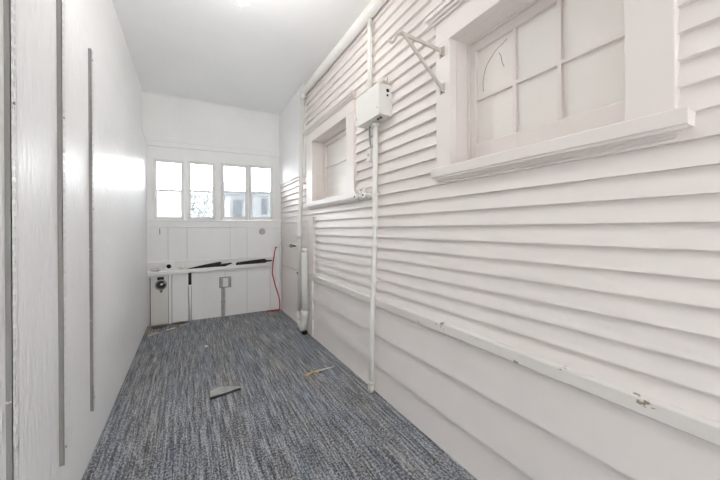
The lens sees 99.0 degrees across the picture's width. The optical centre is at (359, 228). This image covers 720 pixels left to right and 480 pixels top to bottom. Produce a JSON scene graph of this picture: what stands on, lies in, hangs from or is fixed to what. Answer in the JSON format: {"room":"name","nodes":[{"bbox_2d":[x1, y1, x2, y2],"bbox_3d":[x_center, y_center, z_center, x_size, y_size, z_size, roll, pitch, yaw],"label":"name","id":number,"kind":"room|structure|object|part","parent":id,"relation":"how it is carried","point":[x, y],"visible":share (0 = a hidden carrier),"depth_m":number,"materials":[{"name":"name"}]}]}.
{"room":"enclosed porch","nodes":[
{"label":"enclosed porch","id":0,"kind":"room"},
{"bbox_2d":[66,0,142,132],"bbox_3d":[-1.122,-0.233,0.962,0.115,2.680,5.970,0,0,-29],"label":"wall","id":1,"kind":"structure","parent":0,"point":[98,19],"depth_m":2.10,"materials":[{"name":"paint"}]},
{"bbox_2d":[3,0,18,479],"bbox_3d":[-0.928,-0.234,0.818,0.015,2.560,0.030,0,0,-29],"label":"shelf standard","id":2,"kind":"object","parent":1,"relation":"attached to","point":[9,6],"visible":1,"depth_m":0.81,"materials":[{"name":"grey metal"}]},
{"bbox_2d":[56,0,66,466],"bbox_3d":[-1.107,-0.311,1.141,0.017,2.364,0.030,0,0,-29],"label":"shelf standard","id":3,"kind":"object","parent":1,"relation":"attached to","point":[60,4],"visible":1,"depth_m":1.13,"materials":[{"name":"grey metal"}]},
{"bbox_2d":[0,0,147,479],"bbox_3d":[-1.026,0.037,0.946,0.036,2.138,5.850,0,0,-29],"label":"wall panel","id":4,"kind":"object","parent":1,"relation":"attached to","point":[120,157],"depth_m":1.24,"materials":[{"name":"paint"}]},
{"bbox_2d":[88,48,94,411],"bbox_3d":[-1.301,0.006,1.493,0.015,1.747,0.026,0,0,-29],"label":"shelf standard","id":5,"kind":"object","parent":1,"relation":"attached to","point":[90,52],"visible":1,"depth_m":1.48,"materials":[{"name":"grey metal"}]},
{"bbox_2d":[142,91,281,322],"bbox_3d":[-1.770,-0.229,3.948,1.883,2.680,0.120,0,0,-29],"label":"wall","id":6,"kind":"structure","parent":0,"point":[252,289],"depth_m":3.85,"materials":[{"name":"paint"}]},
{"bbox_2d":[148,275,168,325],"bbox_3d":[-2.331,0.827,3.555,0.200,0.574,0.016,0,0,-29],"label":"wall panel","id":7,"kind":"object","parent":6,"relation":"attached to","point":[157,300],"visible":0.84,"depth_m":3.54,"materials":[{"name":"paint"}]},
{"bbox_2d":[155,280,166,291],"bbox_3d":[-2.300,0.665,3.555,0.119,0.146,0.022,0,0,-29],"label":"air vent","id":8,"kind":"object","parent":6,"relation":"in","point":[160,284],"visible":1,"depth_m":3.56,"materials":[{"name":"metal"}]},
{"bbox_2d":[153,158,184,219],"bbox_3d":[-2.268,-0.455,3.659,0.317,0.710,0.141,0,0,-29],"label":"window","id":9,"kind":"structure","parent":6,"relation":"in","point":[168,204],"depth_m":3.62,"materials":[{"name":"glass"}]},
{"bbox_3d":[-2.253,-0.291,3.634,0.251,0.317,0.003,0,0,-29],"label":"pane","id":10,"kind":"part","parent":9,"relation":"part of","materials":[{"name":"clear glass"}]},
{"bbox_2d":[168,274,171,323],"bbox_3d":[-2.224,0.825,3.605,0.029,0.577,0.032,0,0,-29],"label":"batten","id":11,"kind":"object","parent":6,"relation":"attached to","point":[169,275],"visible":0.92,"depth_m":3.59,"materials":[{"name":"paint"}]},
{"bbox_2d":[168,280,191,322],"bbox_3d":[-2.141,0.826,3.662,0.240,0.565,0.014,0,0,-29],"label":"trim","id":12,"kind":"structure","parent":6,"relation":"attached to","point":[168,280],"depth_m":3.70,"materials":[{"name":"white wood"}]},
{"bbox_2d":[186,272,192,320],"bbox_3d":[-2.048,0.823,3.700,0.076,0.580,0.036,0,0,-29],"label":"bracket","id":13,"kind":"object","parent":6,"relation":"attached to","point":[189,276],"visible":0.92,"depth_m":3.69,"materials":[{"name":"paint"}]},
{"bbox_2d":[187,161,215,219],"bbox_3d":[-1.969,-0.463,3.825,0.309,0.717,0.141,0,0,-29],"label":"window","id":14,"kind":"structure","parent":6,"relation":"in","point":[201,203],"depth_m":3.79,"materials":[{"name":"glass"}]},
{"bbox_3d":[-1.954,-0.299,3.800,0.243,0.325,0.003,0,0,-29],"label":"pane","id":15,"kind":"part","parent":14,"relation":"part of","materials":[{"name":"clear glass"}]},
{"bbox_2d":[147,259,274,275],"bbox_3d":[-1.784,0.472,3.838,1.437,0.128,0.055,0,0,-29],"label":"board","id":16,"kind":"object","parent":6,"relation":"attached to","point":[267,263],"depth_m":3.82,"materials":[{"name":"paint"}]},
{"bbox_2d":[149,268,160,271],"bbox_3d":[-2.341,0.475,3.520,0.116,0.039,0.038,0,0,-29],"label":"paper scrap","id":17,"kind":"object","parent":16,"relation":"on","point":[155,269],"visible":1,"depth_m":3.51,"materials":[{"name":"white paper"}]},
{"bbox_2d":[164,260,173,270],"bbox_3d":[-2.230,0.432,3.594,0.102,0.114,0.044,0,0,-29],"label":"box","id":18,"kind":"object","parent":16,"relation":"on","point":[168,265],"visible":1,"depth_m":3.58,"materials":[{"name":"paint"}]},
{"bbox_3d":[-1.910,0.451,3.777,0.380,0.065,0.022,0,0,-29],"label":"felt strip","id":19,"kind":"part","parent":16,"relation":"part of","materials":[{"name":"black fabric"}]},
{"bbox_3d":[-1.392,0.437,4.063,0.461,0.063,0.026,0,0,-29],"label":"felt strip","id":20,"kind":"part","parent":16,"relation":"part of","materials":[{"name":"black fabric"}]},
{"bbox_2d":[144,91,278,114],"bbox_3d":[-1.777,-1.562,3.874,1.553,0.014,0.010,0,0,-29],"label":"trim","id":21,"kind":"structure","parent":6,"relation":"attached to","point":[144,91],"depth_m":3.81,"materials":[{"name":"paint"}]},
{"bbox_2d":[147,256,278,263],"bbox_3d":[-1.755,0.391,3.879,1.531,0.016,0.012,0,0,-29],"label":"trim","id":22,"kind":"structure","parent":6,"relation":"attached to","point":[269,256],"depth_m":3.84,"materials":[{"name":"paint"}]},
{"bbox_2d":[147,136,279,156],"bbox_3d":[-1.758,-1.015,3.872,1.529,0.128,0.028,0,0,-29],"label":"trim","id":23,"kind":"structure","parent":6,"relation":"attached to","point":[151,140],"depth_m":3.80,"materials":[{"name":"paint"}]},
{"bbox_2d":[147,219,280,227],"bbox_3d":[-1.754,-0.060,3.874,1.529,0.094,0.024,0,0,-29],"label":"trim","id":24,"kind":"structure","parent":6,"relation":"attached to","point":[151,223],"depth_m":3.81,"materials":[{"name":"paint"}]},
{"bbox_2d":[219,276,230,316],"bbox_3d":[-1.700,0.860,3.886,0.136,0.500,0.048,0,0,-29],"label":"electrical outlet","id":25,"kind":"object","parent":6,"relation":"attached to","point":[224,282],"visible":1,"depth_m":3.87,"materials":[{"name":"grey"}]},
{"bbox_3d":[-1.692,0.677,3.870,0.062,0.110,0.006,0,0,-29],"label":"plate","id":26,"kind":"part","parent":25,"relation":"part of","materials":[{"name":"white plastic"}]},
{"bbox_2d":[221,163,247,219],"bbox_3d":[-1.637,-0.470,4.010,0.323,0.723,0.141,0,0,-29],"label":"window","id":27,"kind":"structure","parent":6,"relation":"attached to","point":[234,204],"depth_m":3.98,"materials":[{"name":"glass"}]},
{"bbox_3d":[-1.622,-0.307,3.984,0.257,0.332,0.003,0,0,-29],"label":"pane","id":28,"kind":"part","parent":27,"relation":"part of","materials":[{"name":"clear glass"}]},
{"bbox_2d":[249,165,272,219],"bbox_3d":[-1.347,-0.479,4.170,0.314,0.731,0.141,0,0,-29],"label":"window","id":29,"kind":"structure","parent":6,"relation":"attached to","point":[260,203],"depth_m":4.14,"materials":[{"name":"paint"}]},
{"bbox_3d":[-1.332,-0.315,4.145,0.248,0.339,0.003,0,0,-29],"label":"pane","id":30,"kind":"part","parent":29,"relation":"part of","materials":[{"name":"clear glass"}]},
{"bbox_2d":[259,228,264,234],"bbox_3d":[-1.310,0.040,4.125,0.082,0.082,0.017,0,0,-29],"label":"vent cap","id":31,"kind":"object","parent":6,"relation":"attached to","point":[261,231],"visible":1,"depth_m":4.12,"materials":[{"name":"grey plastic"}]},
{"bbox_2d":[267,247,279,311],"bbox_3d":[-1.157,0.677,4.127,0.110,0.862,0.158,0,0,36],"label":"hose","id":32,"kind":"object","parent":6,"relation":"hanging from","point":[275,247],"visible":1,"depth_m":4.13,"materials":[{"name":"rubber"}]},
{"bbox_2d":[112,0,371,113],"bbox_3d":[-0.358,-1.618,1.391,1.883,0.080,5.970,0,0,-29],"label":"ceiling","id":33,"kind":"structure","parent":0,"point":[257,55],"depth_m":2.61,"materials":[{"name":"paint"}]},
{"bbox_2d":[237,0,248,4],"bbox_3d":[-0.641,-1.401,1.686,0.110,0.350,0.110,0,0,-29],"label":"ceiling light","id":34,"kind":"object","parent":33,"relation":"attached to","point":[239,1],"visible":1,"depth_m":1.68,"materials":[{"name":"white ceramic"}]},
{"bbox_2d":[81,309,476,479],"bbox_3d":[-0.341,1.132,1.391,1.883,0.060,5.970,0,0,-29],"label":"floor","id":35,"kind":"structure","parent":0,"point":[163,422],"depth_m":1.80,"materials":[{"name":"carpet"}]},
{"bbox_2d":[150,325,167,328],"bbox_3d":[-2.234,1.096,3.429,0.171,0.034,0.062,0,0,-29],"label":"clump","id":36,"kind":"object","parent":35,"relation":"on","point":[157,326],"visible":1,"depth_m":3.41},
{"bbox_2d":[210,385,241,399],"bbox_3d":[-0.917,1.090,2.099,0.200,0.030,0.157,0,0,-29],"label":"plastic wrap","id":37,"kind":"object","parent":35,"relation":"on","point":[220,390],"visible":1,"depth_m":2.07,"materials":[{"name":"plastic"}]},
{"bbox_2d":[295,248,308,334],"bbox_3d":[-0.628,0.653,3.287,0.080,0.900,0.309,0,0,-29],"label":"pipe","id":38,"kind":"object","parent":35,"relation":"on","point":[302,322],"visible":1,"depth_m":3.16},
{"bbox_2d":[304,369,319,376],"bbox_3d":[-0.363,1.094,2.336,0.022,0.015,0.161,0,0,44],"label":"wood splinter","id":39,"kind":"object","parent":35,"relation":"on","point":[312,372],"visible":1,"depth_m":2.32,"materials":[{"name":"beige wood"}]},
{"bbox_2d":[280,0,719,479],"bbox_3d":[0.346,-0.243,1.709,0.078,2.682,5.850,0,0,-29],"label":"wall","id":40,"kind":"structure","parent":0,"point":[605,266],"depth_m":1.15,"materials":[{"name":"white wood"}]},
{"bbox_2d":[279,243,280,309],"bbox_3d":[-1.094,0.657,4.217,0.015,0.900,0.063,0,0,-29],"label":"board","id":41,"kind":"object","parent":40,"relation":"attached to","point":[279,243],"visible":0.87,"depth_m":4.19,"materials":[{"name":"paint"}]},
{"bbox_2d":[279,83,306,185],"bbox_3d":[-0.835,-1.085,3.795,0.048,0.980,1.060,0,0,-29],"label":"wall panel","id":42,"kind":"object","parent":40,"relation":"attached to","point":[289,118],"depth_m":3.77,"materials":[{"name":"paint"}]},
{"bbox_2d":[308,216,315,273],"bbox_3d":[-0.494,0.170,3.157,0.033,0.583,0.150,0,0,-29],"label":"board","id":43,"kind":"object","parent":40,"relation":"attached to","point":[311,220],"visible":1,"depth_m":3.12,"materials":[{"name":"white paint"}]},
{"bbox_2d":[311,280,313,336],"bbox_3d":[-0.485,0.814,3.151,0.027,0.578,0.035,0,0,-29],"label":"batten","id":44,"kind":"object","parent":40,"relation":"attached to","point":[312,281],"visible":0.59,"depth_m":3.14,"materials":[{"name":"white paint"}]},
{"bbox_2d":[301,90,358,209],"bbox_3d":[-0.239,-0.617,2.815,0.222,0.834,1.180,0,0,-29],"label":"window","id":45,"kind":"structure","parent":40,"relation":"in","point":[331,146],"depth_m":2.88,"materials":[{"name":"white paint"}]},
{"bbox_3d":[-0.510,-0.576,3.199,0.045,0.612,0.185,0,0,-29],"label":"casing","id":46,"kind":"part","parent":45,"relation":"part of","materials":[{"name":"white paint"}]},
{"bbox_3d":[-0.314,-1.001,2.792,0.073,0.064,1.150,0,0,-29],"label":"crown moulding","id":47,"kind":"part","parent":45,"relation":"part of","materials":[{"name":"white paint"}]},
{"bbox_3d":[-0.294,-0.928,2.806,0.045,0.090,1.085,0,0,-29],"label":"head casing","id":48,"kind":"part","parent":45,"relation":"part of","materials":[{"name":"white paint"}]},
{"bbox_3d":[-0.231,-0.256,2.795,0.186,0.064,1.140,0,0,-29],"label":"sill","id":49,"kind":"part","parent":45,"relation":"part of","materials":[{"name":"white paint"}]},
{"bbox_3d":[-0.284,-0.211,2.766,0.054,0.024,1.136,0,0,-29],"label":"sill moulding","id":50,"kind":"part","parent":45,"relation":"part of","materials":[{"name":"white paint"}]},
{"bbox_3d":[-0.169,-0.584,2.842,0.030,0.594,0.764,0,0,-29],"label":"sash","id":51,"kind":"part","parent":45,"relation":"part of","materials":[{"name":"white paint"}]},
{"bbox_3d":[-0.169,-0.730,2.843,0.004,0.218,0.690,0,0,-29],"label":"pane","id":52,"kind":"part","parent":45,"relation":"part of","materials":[{"name":"glass"}]},
{"bbox_3d":[-0.167,-0.475,2.843,0.004,0.292,0.690,0,0,-29],"label":"pane","id":53,"kind":"part","parent":45,"relation":"part of","materials":[{"name":"glass"}]},
{"bbox_3d":[-0.060,-0.579,2.388,0.045,0.612,0.130,0,0,-29],"label":"casing","id":54,"kind":"part","parent":45,"relation":"part of","materials":[{"name":"white paint"}]},
{"bbox_2d":[296,0,387,327],"bbox_3d":[0.512,-0.207,1.295,0.078,2.609,4.966,0,0,-29],"label":"drain pipe","id":55,"kind":"object","parent":40,"relation":"attached to","point":[374,6],"visible":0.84,"depth_m":3.04,"materials":[{"name":"white metal"}]},
{"bbox_2d":[354,194,363,199],"bbox_3d":[-0.010,-0.230,2.243,0.071,0.048,0.048,0,0,-29],"label":"insulator","id":56,"kind":"object","parent":40,"relation":"attached to","point":[356,196],"visible":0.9,"depth_m":2.23,"materials":[{"name":"white ceramic"}]},
{"bbox_2d":[356,186,371,198],"bbox_3d":[0.024,-0.251,2.182,0.071,0.089,0.148,0,0,-29],"label":"insulator","id":57,"kind":"object","parent":40,"relation":"attached to","point":[362,194],"visible":0.98,"depth_m":2.13,"materials":[{"name":"white ceramic"}]},
{"bbox_3d":[0.050,-0.230,2.139,0.067,0.048,0.048,0,0,-29],"label":"knob","id":58,"kind":"part","parent":57,"relation":"part of","materials":[{"name":"white ceramic"}]},
{"bbox_2d":[367,18,371,89],"bbox_3d":[0.065,-1.162,2.100,0.043,0.535,0.041,0,0,38],"label":"conduit","id":59,"kind":"object","parent":40,"relation":"attached to","point":[369,20],"visible":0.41,"depth_m":2.08,"materials":[{"name":"white metal"}]},
{"bbox_2d":[367,126,372,162],"bbox_3d":[0.073,-0.577,2.107,0.045,0.244,0.046,0,0,-29],"label":"switch","id":60,"kind":"object","parent":40,"relation":"attached to","point":[370,150],"visible":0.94,"depth_m":2.09,"materials":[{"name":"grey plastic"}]},
{"bbox_2d":[367,121,379,392],"bbox_3d":[0.094,0.201,2.052,0.071,1.798,0.113,0,0,-29],"label":"conduit","id":61,"kind":"object","parent":40,"relation":"attached to","point":[375,124],"visible":1,"depth_m":2.04,"materials":[{"name":"white metal"}]},
{"bbox_2d":[356,82,391,128],"bbox_3d":[0.084,-0.796,2.029,0.109,0.203,0.299,0,0,-29],"label":"electrical box","id":62,"kind":"object","parent":40,"relation":"attached to","point":[375,104],"visible":0.99,"depth_m":1.94,"materials":[{"name":"paint"}]},
{"bbox_2d":[377,77,387,84],"bbox_3d":[0.130,-0.933,1.980,0.053,0.078,0.166,0,0,-29],"label":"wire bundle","id":63,"kind":"object","parent":62,"relation":"on","point":[383,80],"visible":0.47,"depth_m":1.94,"materials":[{"name":"white plastic"}]},
{"bbox_2d":[309,274,719,445],"bbox_3d":[0.626,0.486,1.176,0.054,0.060,4.650,0,0,-29],"label":"trim","id":64,"kind":"structure","parent":40,"relation":"attached to","point":[702,427],"depth_m":1.00,"materials":[{"name":"paint"}]},
{"bbox_2d":[424,0,695,181],"bbox_3d":[0.656,-0.649,1.202,0.222,0.839,0.951,0,0,-29],"label":"window","id":65,"kind":"structure","parent":40,"relation":"in","point":[527,82],"depth_m":1.18,"materials":[{"name":"white paint"}]},
{"bbox_2d":[388,31,444,94],"bbox_3d":[0.274,-0.787,1.463,0.280,0.258,0.055,0,0,-13],"label":"wall bracket","id":66,"kind":"object","parent":65,"relation":"attached to","point":[407,37],"visible":1,"depth_m":1.47,"materials":[{"name":"paint"}]},
{"bbox_3d":[0.295,-0.887,1.465,0.217,0.054,0.010,0,0,-21],"label":"arm","id":67,"kind":"part","parent":66,"relation":"part of","materials":[{"name":"paint"}]},
{"bbox_3d":[0.424,-0.604,1.517,0.045,0.607,0.096,0,0,-29],"label":"casing","id":68,"kind":"part","parent":65,"relation":"part of","materials":[{"name":"white paint"}]},
{"bbox_3d":[0.589,-1.037,1.166,0.073,0.064,0.951,0,0,-29],"label":"crown moulding","id":69,"kind":"part","parent":65,"relation":"part of","materials":[{"name":"white paint"}]},
{"bbox_3d":[0.610,-0.959,1.178,0.045,0.100,0.871,0,0,-29],"label":"head casing","id":70,"kind":"part","parent":65,"relation":"part of","materials":[{"name":"white paint"}]},
{"bbox_3d":[0.625,-0.741,1.413,0.004,0.235,0.197,0,0,-29],"label":"pane","id":71,"kind":"part","parent":65,"relation":"part of","materials":[{"name":"paint"}]},
{"bbox_3d":[0.627,-0.516,1.413,0.004,0.215,0.197,0,0,-29],"label":"pane","id":72,"kind":"part","parent":65,"relation":"part of","materials":[{"name":"glass"}]},
{"bbox_3d":[0.718,-0.742,1.247,0.004,0.235,0.184,0,0,-29],"label":"pane","id":73,"kind":"part","parent":65,"relation":"part of","materials":[{"name":"paint"}]},
{"bbox_3d":[0.719,-0.517,1.247,0.004,0.215,0.184,0,0,-29],"label":"pane","id":74,"kind":"part","parent":65,"relation":"part of","materials":[{"name":"glass"}]},
{"bbox_3d":[0.719,-0.612,1.242,0.030,0.589,0.664,0,0,-29],"label":"sash","id":75,"kind":"part","parent":65,"relation":"part of","materials":[{"name":"white paint"}]},
{"bbox_3d":[0.605,-0.242,1.165,0.054,0.024,0.909,0,0,-29],"label":"sill moulding","id":76,"kind":"part","parent":65,"relation":"part of","materials":[{"name":"white paint"}]},
{"bbox_3d":[0.658,-0.286,1.194,0.186,0.064,0.913,0,0,-29],"label":"sill","id":77,"kind":"part","parent":65,"relation":"part of","materials":[{"name":"white paint"}]},
{"bbox_3d":[0.812,-0.743,1.077,0.004,0.235,0.205,0,0,-29],"label":"pane","id":78,"kind":"part","parent":65,"relation":"part of","materials":[{"name":"paint"}]},
{"bbox_3d":[0.814,-0.517,1.077,0.004,0.215,0.205,0,0,-29],"label":"pane","id":79,"kind":"part","parent":65,"relation":"part of","materials":[{"name":"paint"}]},
{"bbox_3d":[0.798,-0.606,0.843,0.045,0.607,0.105,0,0,-29],"label":"casing","id":80,"kind":"part","parent":65,"relation":"part of","materials":[{"name":"white paint"}]},
{"label":"outside","id":81,"kind":"structure","parent":0,"visible":0},
{"bbox_3d":[-2.999,1.843,7.479,30.000,0.050,44.000,0,0,-29],"label":"ground","id":82,"kind":"structure","parent":81,"visible":0},
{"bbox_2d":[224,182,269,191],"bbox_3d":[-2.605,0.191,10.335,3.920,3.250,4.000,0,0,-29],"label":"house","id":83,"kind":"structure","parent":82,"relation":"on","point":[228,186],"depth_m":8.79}
]}

